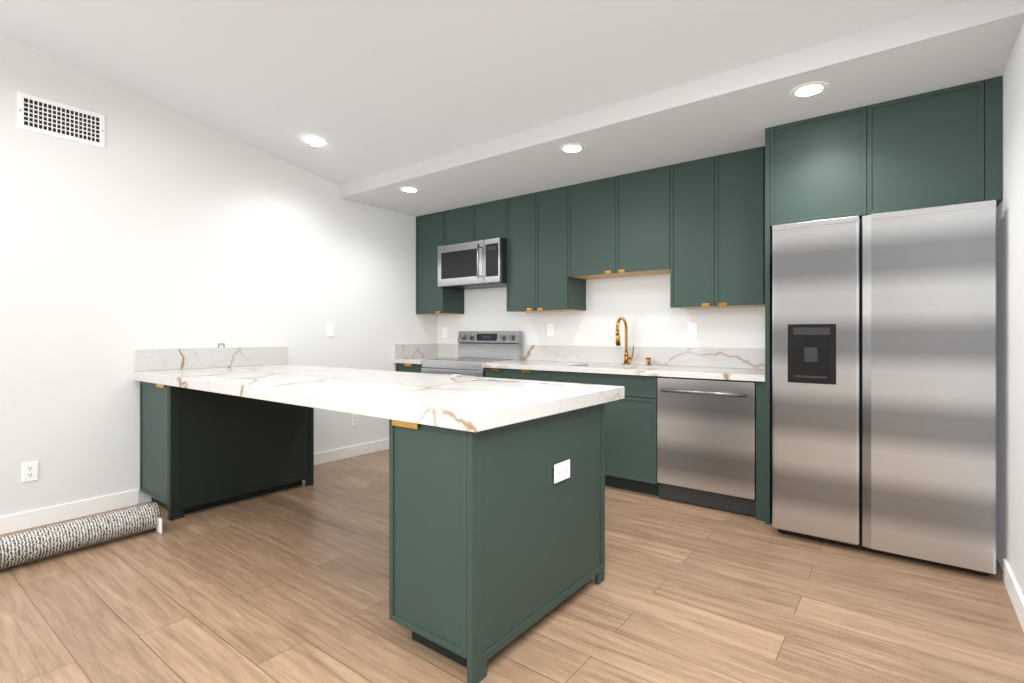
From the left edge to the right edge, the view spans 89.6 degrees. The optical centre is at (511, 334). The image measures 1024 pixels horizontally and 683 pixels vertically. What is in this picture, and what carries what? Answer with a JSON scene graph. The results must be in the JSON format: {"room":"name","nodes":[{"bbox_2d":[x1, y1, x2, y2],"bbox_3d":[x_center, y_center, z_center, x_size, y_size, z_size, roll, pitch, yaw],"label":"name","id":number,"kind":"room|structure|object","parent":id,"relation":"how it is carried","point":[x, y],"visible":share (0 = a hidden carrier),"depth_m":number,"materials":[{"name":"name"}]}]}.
{"room":"kitchen","nodes":[
{"label":"kitchen","id":0,"kind":"room"},
{"bbox_2d":[0,33,437,516],"bbox_3d":[-2.998,-0.783,3.118,0.150,3.900,7.220,0,0,37],"label":"wall","id":1,"kind":"structure","parent":0,"point":[152,225],"depth_m":3.56,"materials":[{"name":"grey paint"}]},
{"bbox_2d":[22,461,37,482],"bbox_3d":[-2.905,0.827,3.110,0.007,0.116,0.072,0,0,37],"label":"outlet","id":2,"kind":"object","parent":1,"relation":"attached to","point":[29,471],"visible":1,"depth_m":3.11,"materials":[{"name":"white plastic"}]},
{"bbox_2d":[18,92,104,147],"bbox_3d":[-2.811,-1.337,3.233,0.007,0.217,0.420,0,0,37],"label":"air vent","id":3,"kind":"object","parent":1,"relation":"in","point":[50,117],"visible":1,"depth_m":3.22,"materials":[{"name":"white metal"}]},
{"bbox_2d":[0,439,388,534],"bbox_3d":[-3.121,1.115,2.822,0.014,0.105,6.300,0,0,37],"label":"baseboard","id":4,"kind":"structure","parent":1,"relation":"attached to","point":[11,523],"depth_m":3.34,"materials":[{"name":"white paint"}]},
{"bbox_2d":[134,348,287,371],"bbox_3d":[-2.246,0.178,3.960,0.020,0.150,1.092,0,0,37],"label":"backsplash","id":5,"kind":"structure","parent":1,"relation":"attached to","point":[145,360],"depth_m":3.87,"materials":[{"name":"white stone"}]},
{"bbox_2d":[327,324,333,336],"bbox_3d":[-1.666,-0.038,4.731,0.010,0.116,0.072,0,0,37],"label":"light switch","id":6,"kind":"object","parent":1,"relation":"attached to","point":[330,330],"visible":1,"depth_m":4.73,"materials":[{"name":"white plastic"}]},
{"bbox_2d":[352,414,357,425],"bbox_3d":[-1.503,0.817,4.946,0.007,0.116,0.072,0,0,37],"label":"outlet","id":7,"kind":"object","parent":1,"relation":"attached to","point":[354,419],"visible":1,"depth_m":4.94,"materials":[{"name":"white plastic"}]},
{"bbox_2d":[393,344,436,359],"bbox_3d":[-1.021,0.178,5.565,0.020,0.150,0.628,0,0,37],"label":"backsplash","id":8,"kind":"structure","parent":1,"relation":"attached to","point":[401,351],"depth_m":5.50,"materials":[{"name":"white stone"}]},
{"bbox_2d":[0,0,965,185],"bbox_3d":[-1.549,-1.939,1.119,4.880,1.118,5.900,0,0,37],"label":"ceiling","id":9,"kind":"structure","parent":0,"point":[363,89],"depth_m":2.88,"materials":[{"name":"grey paint"}]},
{"bbox_2d":[308,141,325,146],"bbox_3d":[-1.494,-1.480,4.009,0.170,0.029,0.170,0,0,37],"label":"recessed light","id":10,"kind":"object","parent":9,"relation":"in","point":[316,143],"visible":0.73,"depth_m":3.97,"materials":[{"name":"white paint"}]},
{"bbox_2d":[0,449,1023,682],"bbox_3d":[-1.118,1.217,1.683,4.980,0.100,7.320,0,0,37],"label":"floor","id":11,"kind":"structure","parent":0,"point":[289,585],"depth_m":2.19,"materials":[{"name":"brown wood"}]},
{"bbox_2d":[0,502,161,569],"bbox_3d":[-2.868,1.087,2.104,0.206,0.157,2.465,0,0,37],"label":"rolled rug","id":12,"kind":"object","parent":11,"relation":"on","point":[31,545],"visible":1,"depth_m":2.75,"materials":[{"name":"white fabric"}]},
{"bbox_2d":[138,380,313,520],"bbox_3d":[-2.054,0.740,3.785,0.538,0.853,0.985,0,0,37],"label":"base cabinet","id":13,"kind":"object","parent":11,"relation":"on","point":[199,451],"depth_m":3.49,"materials":[{"name":"green wood"}]},
{"bbox_2d":[396,364,423,372],"bbox_3d":[-0.861,0.731,5.457,0.406,0.873,0.605,0,0,37],"label":"base cabinet","id":14,"kind":"object","parent":11,"relation":"on","point":[415,368],"depth_m":5.21,"materials":[{"name":"green wood"}]},
{"bbox_2d":[393,356,457,363],"bbox_3d":[-0.869,0.273,5.446,0.406,0.040,0.633,0,0,37],"label":"countertop","id":15,"kind":"structure","parent":14,"relation":"on","point":[416,359],"depth_m":5.32,"materials":[{"name":"white stone"}]},
{"bbox_2d":[420,331,521,376],"bbox_3d":[-0.415,0.567,5.044,0.799,1.200,0.663,0,0,37],"label":"range","id":16,"kind":"object","parent":11,"relation":"on","point":[477,350],"visible":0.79,"depth_m":5.08,"materials":[{"name":"grey metal"}]},
{"bbox_2d":[389,404,604,682],"bbox_3d":[-0.012,0.740,2.201,0.420,0.853,0.945,0,0,37],"label":"base cabinet","id":17,"kind":"object","parent":11,"relation":"on","point":[496,515],"depth_m":1.88,"materials":[{"name":"green wood"}]},
{"bbox_2d":[134,364,624,431],"bbox_3d":[-1.019,0.283,3.023,3.108,0.060,1.100,0,0,37],"label":"countertop","id":18,"kind":"structure","parent":17,"relation":"on","point":[456,403],"depth_m":2.33,"materials":[{"name":"white stone"}]},
{"bbox_2d":[485,368,508,378],"bbox_3d":[0.050,0.731,4.762,0.277,0.873,0.605,0,0,37],"label":"base cabinet","id":19,"kind":"object","parent":11,"relation":"on","point":[489,372],"depth_m":4.52,"materials":[{"name":"green wood"}]},
{"bbox_2d":[509,368,548,380],"bbox_3d":[0.308,0.731,4.565,0.468,0.873,0.605,0,0,37],"label":"base cabinet","id":20,"kind":"object","parent":11,"relation":"on","point":[514,373],"depth_m":4.33,"materials":[{"name":"green wood"}]},
{"bbox_2d":[549,372,680,495],"bbox_3d":[0.830,0.731,4.167,0.942,0.873,0.605,0,0,37],"label":"base cabinet","id":21,"kind":"object","parent":11,"relation":"on","point":[631,441],"depth_m":3.78,"materials":[{"name":"green wood"}]},
{"bbox_2d":[483,360,764,383],"bbox_3d":[0.844,0.273,4.139,2.296,0.040,0.633,0,0,37],"label":"countertop","id":22,"kind":"structure","parent":21,"relation":"on","point":[758,374],"depth_m":3.84,"materials":[{"name":"white stone"}]},
{"bbox_2d":[616,317,633,364],"bbox_3d":[0.933,0.054,4.268,0.106,0.397,0.212,0,0,37],"label":"faucet","id":23,"kind":"object","parent":22,"relation":"on","point":[626,353],"visible":1,"depth_m":4.32,"materials":[{"name":"gold metal"}]},
{"bbox_2d":[645,357,651,364],"bbox_3d":[1.109,0.218,4.205,0.044,0.068,0.083,0,0,37],"label":"soap dispenser","id":24,"kind":"object","parent":22,"relation":"on","point":[648,360],"visible":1,"depth_m":4.21,"materials":[{"name":"gold metal"}]},
{"bbox_2d":[657,377,755,515],"bbox_3d":[1.431,0.733,3.644,0.643,0.868,0.611,0,0,37],"label":"dishwasher","id":25,"kind":"object","parent":11,"relation":"on","point":[706,442],"visible":0.85,"depth_m":3.42,"materials":[{"name":"grey metal"}]},
{"bbox_2d":[765,76,1002,524],"bbox_3d":[2.178,-0.052,3.111,1.068,2.438,0.648,0,0,37],"label":"cabinet","id":26,"kind":"object","parent":11,"relation":"on","point":[941,147],"visible":0.75,"depth_m":2.83,"materials":[{"name":"green wood"}]},
{"bbox_2d":[772,199,995,575],"bbox_3d":[2.118,0.264,3.006,0.954,1.807,0.810,0,0,37],"label":"refrigerator","id":27,"kind":"object","parent":11,"relation":"on","point":[883,383],"visible":1,"depth_m":2.66,"materials":[{"name":"grey metal"}]},
{"bbox_2d":[438,274,764,359],"bbox_3d":[1.027,-0.783,4.494,4.580,3.900,0.150,0,0,37],"label":"wall","id":28,"kind":"structure","parent":0,"point":[640,305],"depth_m":4.47,"materials":[{"name":"grey paint"}]},
{"bbox_2d":[416,211,463,314],"bbox_3d":[-0.776,-0.747,5.566,0.408,1.048,0.328,0,0,37],"label":"upper cabinet","id":29,"kind":"object","parent":28,"relation":"attached to","point":[431,298],"depth_m":5.44,"materials":[{"name":"green wood"}]},
{"bbox_2d":[442,327,446,337],"bbox_3d":[-0.750,-0.023,5.750,0.072,0.116,0.007,0,0,37],"label":"electrical outlet","id":30,"kind":"object","parent":28,"relation":"attached to","point":[444,332],"visible":1,"depth_m":5.75,"materials":[{"name":"white plastic"}]},
{"bbox_2d":[444,205,475,244],"bbox_3d":[-0.439,-1.087,5.309,0.438,0.368,0.328,0,0,37],"label":"upper cabinet","id":31,"kind":"object","parent":28,"relation":"attached to","point":[459,223],"depth_m":5.17,"materials":[{"name":"green wood"}]},
{"bbox_2d":[476,198,507,240],"bbox_3d":[-0.128,-1.087,5.072,0.438,0.368,0.328,0,0,37],"label":"upper cabinet","id":32,"kind":"object","parent":28,"relation":"attached to","point":[491,217],"depth_m":4.92,"materials":[{"name":"green wood"}]},
{"bbox_2d":[438,237,506,289],"bbox_3d":[-0.324,-0.686,5.130,0.810,0.418,0.474,0,0,37],"label":"over-the-range microwave","id":33,"kind":"object","parent":32,"relation":"attached to","point":[478,264],"visible":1,"depth_m":4.95,"materials":[{"name":"grey metal"}]},
{"bbox_2d":[506,185,585,312],"bbox_3d":[0.318,-0.745,4.731,0.684,1.053,0.328,0,0,37],"label":"upper cabinet","id":34,"kind":"object","parent":28,"relation":"attached to","point":[539,240],"depth_m":4.58,"materials":[{"name":"green wood"}]},
{"bbox_2d":[547,324,553,335],"bbox_3d":[0.367,-0.043,4.898,0.072,0.116,0.007,0,0,37],"label":"electrical outlet","id":35,"kind":"object","parent":28,"relation":"attached to","point":[550,329],"visible":1,"depth_m":4.90,"materials":[{"name":"white plastic"}]},
{"bbox_2d":[437,344,764,367],"bbox_3d":[0.557,0.178,4.743,3.486,0.150,0.021,0,0,37],"label":"backsplash","id":36,"kind":"structure","parent":28,"relation":"attached to","point":[691,357],"depth_m":4.29,"materials":[{"name":"white stone"}]},
{"bbox_2d":[572,165,671,281],"bbox_3d":[0.927,-0.885,4.267,0.894,0.773,0.328,0,0,37],"label":"upper cabinet","id":37,"kind":"object","parent":28,"relation":"attached to","point":[622,224],"depth_m":4.10,"materials":[{"name":"green wood"}]},
{"bbox_2d":[688,322,697,336],"bbox_3d":[1.431,-0.038,4.084,0.072,0.116,0.010,0,0,37],"label":"light switch","id":38,"kind":"object","parent":28,"relation":"attached to","point":[692,329],"visible":1,"depth_m":4.08,"materials":[{"name":"white plastic"}]},
{"bbox_2d":[664,146,764,308],"bbox_3d":[1.556,-0.738,3.786,0.736,1.066,0.328,0,0,37],"label":"upper cabinet","id":39,"kind":"object","parent":28,"relation":"attached to","point":[695,229],"depth_m":3.65,"materials":[{"name":"green wood"}]},
{"bbox_2d":[339,0,1023,216],"bbox_3d":[0.596,-1.523,3.929,4.580,0.500,1.270,0,0,37],"label":"ceiling","id":40,"kind":"structure","parent":0,"point":[949,46],"depth_m":2.99,"materials":[{"name":"grey paint"}]},
{"bbox_2d":[399,187,418,191],"bbox_3d":[-0.900,-1.270,4.524,0.170,0.005,0.170,0,0,37],"label":"recessed light","id":41,"kind":"object","parent":40,"relation":"in","point":[409,189],"visible":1,"depth_m":4.51,"materials":[{"name":"white paint"}]},
{"bbox_2d":[560,144,584,152],"bbox_3d":[0.411,-1.270,3.523,0.170,0.005,0.170,0,0,37],"label":"recessed light","id":42,"kind":"object","parent":40,"relation":"in","point":[570,148],"visible":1,"depth_m":3.52,"materials":[{"name":"white paint"}]},
{"bbox_2d":[791,82,827,96],"bbox_3d":[1.544,-1.270,2.683,0.170,0.005,0.170,0,0,37],"label":"recessed light","id":43,"kind":"object","parent":40,"relation":"in","point":[809,89],"visible":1,"depth_m":2.67,"materials":[{"name":"white paint"}]},
{"bbox_2d":[996,21,1023,596],"bbox_3d":[0.762,-0.783,0.249,0.150,3.900,7.220,0,0,37],"label":"wall","id":44,"kind":"structure","parent":0,"point":[1010,378],"depth_m":2.33,"materials":[{"name":"grey paint"}]},
{"bbox_2d":[1003,559,1023,631],"bbox_3d":[0.466,1.115,-0.004,0.014,0.105,6.160,0,0,37],"label":"baseboard","id":45,"kind":"structure","parent":44,"relation":"attached to","point":[1013,590],"depth_m":2.21,"materials":[{"name":"white paint"}]}
]}

